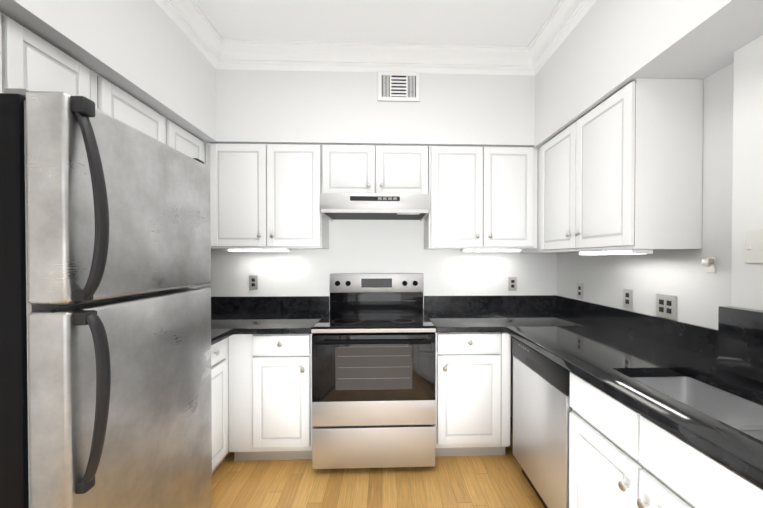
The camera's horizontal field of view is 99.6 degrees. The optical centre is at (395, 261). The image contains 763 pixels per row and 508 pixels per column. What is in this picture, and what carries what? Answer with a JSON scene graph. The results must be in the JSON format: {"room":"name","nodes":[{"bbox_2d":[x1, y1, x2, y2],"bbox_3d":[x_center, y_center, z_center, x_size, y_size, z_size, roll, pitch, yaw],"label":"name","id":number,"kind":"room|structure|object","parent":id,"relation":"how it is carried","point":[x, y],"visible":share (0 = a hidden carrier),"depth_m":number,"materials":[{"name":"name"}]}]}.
{"room":"kitchen","nodes":[
{"label":"kitchen","id":0,"kind":"room"},
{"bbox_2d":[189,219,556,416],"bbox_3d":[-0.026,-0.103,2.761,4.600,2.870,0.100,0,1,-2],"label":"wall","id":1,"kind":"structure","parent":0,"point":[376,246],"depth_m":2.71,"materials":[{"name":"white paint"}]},
{"bbox_2d":[249,275,257,288],"bbox_3d":[-1.181,0.171,2.669,0.072,0.116,0.008,0,1,-2],"label":"electrical outlet","id":2,"kind":"object","parent":1,"relation":"attached to","point":[253,281],"visible":1,"depth_m":2.67,"materials":[{"name":"grey plastic"}]},
{"bbox_2d":[205,143,328,248],"bbox_3d":[-0.973,-0.485,2.493,0.840,0.768,0.356,0,1,-2],"label":"upper cabinet","id":3,"kind":"object","parent":1,"relation":"attached to","point":[264,195],"visible":1,"depth_m":2.35,"materials":[{"name":"white wood"}]},
{"bbox_2d":[226,248,291,251],"bbox_3d":[-1.025,-0.088,2.426,0.460,0.023,0.092,0,1,-2],"label":"under-cabinet light","id":4,"kind":"object","parent":3,"relation":"attached to","point":[258,249],"visible":0.98,"depth_m":2.38,"materials":[{"name":"white plastic"}]},
{"bbox_2d":[322,144,427,193],"bbox_3d":[-0.155,-0.673,2.519,0.787,0.394,0.356,0,1,-2],"label":"upper cabinet","id":5,"kind":"object","parent":1,"relation":"attached to","point":[380,169],"visible":0.88,"depth_m":2.37,"materials":[{"name":"white wood"}]},
{"bbox_2d":[320,193,429,220],"bbox_3d":[-0.151,-0.404,2.450,0.754,0.134,0.501,0,1,-2],"label":"range hood","id":6,"kind":"object","parent":5,"relation":"attached to","point":[354,206],"visible":1,"depth_m":2.21,"materials":[{"name":"silver metal"}]},
{"bbox_2d":[424,145,537,248],"bbox_3d":[0.655,-0.486,2.548,0.823,0.768,0.356,0,1,-2],"label":"upper cabinet","id":7,"kind":"object","parent":1,"relation":"attached to","point":[483,197],"visible":0.98,"depth_m":2.40,"materials":[{"name":"white wood"}]},
{"bbox_2d":[460,249,521,251],"bbox_3d":[0.734,-0.089,2.485,0.460,0.023,0.092,0,1,-2],"label":"under-cabinet light","id":8,"kind":"object","parent":7,"relation":"attached to","point":[490,250],"visible":1,"depth_m":2.44,"materials":[{"name":"white plastic"}]},
{"bbox_2d":[508,277,516,290],"bbox_3d":[0.996,0.187,2.742,0.072,0.116,0.008,0,1,-2],"label":"electrical outlet","id":9,"kind":"object","parent":1,"relation":"attached to","point":[512,283],"visible":1,"depth_m":2.74,"materials":[{"name":"grey plastic"}]},
{"bbox_2d":[195,0,558,45],"bbox_3d":[0.066,-1.550,0.027,4.600,0.080,5.540,0,1,-2],"label":"ceiling","id":10,"kind":"structure","parent":0,"point":[495,22],"depth_m":2.04,"materials":[{"name":"white paint"}]},
{"bbox_2d":[212,417,544,507],"bbox_3d":[0.066,1.390,0.058,4.600,0.060,5.540,0,1,-2],"label":"floor","id":11,"kind":"structure","parent":0,"point":[493,481],"depth_m":1.93,"materials":[{"name":"brown wood"}]},
{"bbox_2d":[0,88,211,507],"bbox_3d":[-1.174,0.462,1.072,0.907,1.775,0.639,0,1,-2],"label":"refrigerator","id":12,"kind":"object","parent":11,"relation":"on","point":[105,332],"visible":1,"depth_m":0.82,"materials":[{"name":"silver metal"}]},
{"bbox_2d":[211,337,229,473],"bbox_3d":[-1.361,0.902,2.048,0.646,0.875,1.245,0,1,-2],"label":"base cabinet","id":13,"kind":"object","parent":11,"relation":"on","point":[220,393],"visible":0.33,"depth_m":1.96,"materials":[{"name":"white wood"}]},
{"bbox_2d":[211,296,258,344],"bbox_3d":[-1.356,0.378,2.044,0.660,0.168,1.248,0,1,-2],"label":"countertop","id":14,"kind":"structure","parent":13,"relation":"on","point":[222,313],"depth_m":2.47,"materials":[{"name":"black stone"}]},
{"bbox_2d":[229,334,312,460],"bbox_3d":[-0.819,0.898,2.369,0.549,0.875,0.640,0,1,-2],"label":"base cabinet","id":15,"kind":"object","parent":11,"relation":"on","point":[270,396],"visible":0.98,"depth_m":2.09,"materials":[{"name":"white wood"}]},
{"bbox_2d":[231,296,329,333],"bbox_3d":[-0.790,0.375,2.372,0.492,0.168,0.633,0,1,-2],"label":"countertop","id":16,"kind":"structure","parent":15,"relation":"on","point":[265,314],"depth_m":2.56,"materials":[{"name":"black stone"}]},
{"bbox_2d":[311,273,435,468],"bbox_3d":[-0.146,0.719,2.327,0.782,1.236,0.755,0,1,-2],"label":"range","id":17,"kind":"object","parent":11,"relation":"on","point":[373,370],"visible":1,"depth_m":2.02,"materials":[{"name":"silver metal"}]},
{"bbox_2d":[435,332,510,456],"bbox_3d":[0.499,0.898,2.414,0.504,0.875,0.640,0,1,-2],"label":"base cabinet","id":18,"kind":"object","parent":11,"relation":"on","point":[473,389],"visible":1,"depth_m":2.13,"materials":[{"name":"white wood"}]},
{"bbox_2d":[424,296,502,332],"bbox_3d":[0.474,0.375,2.414,0.456,0.168,0.633,0,1,-2],"label":"countertop","id":19,"kind":"structure","parent":18,"relation":"on","point":[449,314],"depth_m":2.60,"materials":[{"name":"black stone"}]},
{"bbox_2d":[569,372,762,507],"bbox_3d":[1.056,0.913,0.967,0.610,0.875,0.950,0,1,-2],"label":"base cabinet","id":20,"kind":"object","parent":11,"relation":"on","point":[621,455],"visible":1,"depth_m":1.05,"materials":[{"name":"white wood"}]},
{"bbox_2d":[483,295,762,488],"bbox_3d":[1.086,0.386,1.311,0.691,0.168,2.878,0,1,-2],"label":"countertop","id":21,"kind":"structure","parent":20,"relation":"on","point":[610,351],"depth_m":1.43,"materials":[{"name":"black stone"}]},
{"bbox_2d":[631,376,762,440],"bbox_3d":[1.049,0.564,0.919,0.380,0.177,0.852,0,1,-2],"label":"undermount sink","id":22,"kind":"object","parent":21,"relation":"in","point":[739,413],"depth_m":1.22,"materials":[{"name":"silver metal"}]},
{"bbox_2d":[718,306,762,382],"bbox_3d":[1.352,0.313,0.591,0.057,0.252,1.421,0,1,-2],"label":"granite ledge","id":23,"kind":"object","parent":21,"relation":"on","point":[740,341],"visible":1,"depth_m":1.21,"materials":[{"name":"black stone"}]},
{"bbox_2d":[0,0,762,147],"bbox_3d":[-0.072,-1.170,0.026,3.095,0.679,5.340,0,1,-2],"label":"soffit","id":24,"kind":"structure","parent":0,"point":[148,53],"depth_m":1.95,"materials":[{"name":"white paint"}]},
{"bbox_2d":[155,0,230,69],"bbox_3d":[-1.158,-1.432,-0.183,0.100,0.150,5.000,0,1,-2],"label":"crown molding","id":25,"kind":"structure","parent":24,"relation":"attached to","point":[191,21],"depth_m":2.00,"materials":[{"name":"white paint"}]},
{"bbox_2d":[223,39,530,74],"bbox_3d":[-0.121,-1.458,2.303,2.100,0.150,0.100,0,1,-2],"label":"crown molding","id":26,"kind":"structure","parent":24,"relation":"attached to","point":[279,55],"depth_m":2.31,"materials":[{"name":"white paint"}]},
{"bbox_2d":[378,71,419,101],"bbox_3d":[0.022,-1.282,2.353,0.306,0.212,0.010,0,1,-2],"label":"ceiling vent","id":27,"kind":"object","parent":24,"relation":"in","point":[398,86],"visible":1,"depth_m":2.35,"materials":[{"name":"white metal"}]},
{"bbox_2d":[527,0,596,75],"bbox_3d":[1.071,-1.433,-0.108,0.100,0.150,5.000,0,1,-2],"label":"crown molding","id":28,"kind":"structure","parent":24,"relation":"attached to","point":[564,17],"depth_m":2.03,"materials":[{"name":"white paint"}]},
{"bbox_2d":[557,35,762,329],"bbox_3d":[1.497,-0.075,0.091,0.195,2.870,5.340,0,1,-2],"label":"wall","id":29,"kind":"structure","parent":0,"point":[732,185],"depth_m":1.43,"materials":[{"name":"white paint"}]},
{"bbox_2d":[577,283,582,298],"bbox_3d":[1.390,0.219,2.432,0.008,0.116,0.072,0,1,-2],"label":"electrical outlet","id":30,"kind":"object","parent":29,"relation":"attached to","point":[580,290],"visible":1,"depth_m":2.42,"materials":[{"name":"grey plastic"}]},
{"bbox_2d":[521,78,702,252],"bbox_3d":[1.220,-0.459,2.117,0.366,0.785,1.257,0,1,-2],"label":"upper cabinet","id":31,"kind":"object","parent":29,"relation":"attached to","point":[620,169],"visible":1,"depth_m":1.50,"materials":[{"name":"white wood"}]},
{"bbox_2d":[578,249,652,254],"bbox_3d":[1.158,-0.050,1.736,0.092,0.023,0.450,0,1,-2],"label":"under-cabinet light","id":32,"kind":"object","parent":31,"relation":"attached to","point":[623,252],"visible":1,"depth_m":1.63,"materials":[{"name":"white plastic"}]},
{"bbox_2d":[623,288,632,308],"bbox_3d":[1.406,0.222,1.952,0.008,0.116,0.072,0,1,-2],"label":"electrical outlet","id":33,"kind":"object","parent":29,"relation":"attached to","point":[627,298],"visible":1,"depth_m":1.94,"materials":[{"name":"grey plastic"}]},
{"bbox_2d":[656,293,675,319],"bbox_3d":[1.415,0.234,1.688,0.008,0.125,0.118,0,1,-2],"label":"electrical outlet","id":34,"kind":"object","parent":29,"relation":"attached to","point":[665,306],"visible":1,"depth_m":1.68,"materials":[{"name":"grey plastic"}]},
{"bbox_2d":[700,256,715,272],"bbox_3d":[1.403,0.013,1.454,0.047,0.075,0.040,0,1,-2],"label":"wall hook","id":35,"kind":"object","parent":29,"relation":"attached to","point":[709,262],"visible":1,"depth_m":1.45,"materials":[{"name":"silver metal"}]},
{"bbox_2d":[745,230,762,262],"bbox_3d":[1.354,-0.057,1.207,0.012,0.125,0.085,0,1,-2],"label":"light switch","id":36,"kind":"object","parent":29,"relation":"attached to","point":[753,246],"visible":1,"depth_m":1.22,"materials":[{"name":"white plastic"}]},
{"bbox_3d":[-1.668,-0.074,-0.016,0.100,2.870,5.340,0,1,-2],"label":"wall","id":37,"kind":"structure","parent":0,"visible":0},
{"bbox_2d":[0,12,89,98],"bbox_3d":[-1.467,-0.649,0.782,0.352,0.404,1.293,0,1,-2],"label":"upper cabinet","id":38,"kind":"object","parent":37,"relation":"attached to","point":[30,60],"visible":0.29,"depth_m":1.19,"materials":[{"name":"white wood"}]},
{"bbox_2d":[90,70,212,248],"bbox_3d":[-1.509,-0.481,2.045,0.352,0.768,1.217,0,1,-2],"label":"upper cabinet","id":39,"kind":"object","parent":37,"relation":"attached to","point":[110,99],"visible":0.21,"depth_m":1.71,"materials":[{"name":"white wood"}]}
]}

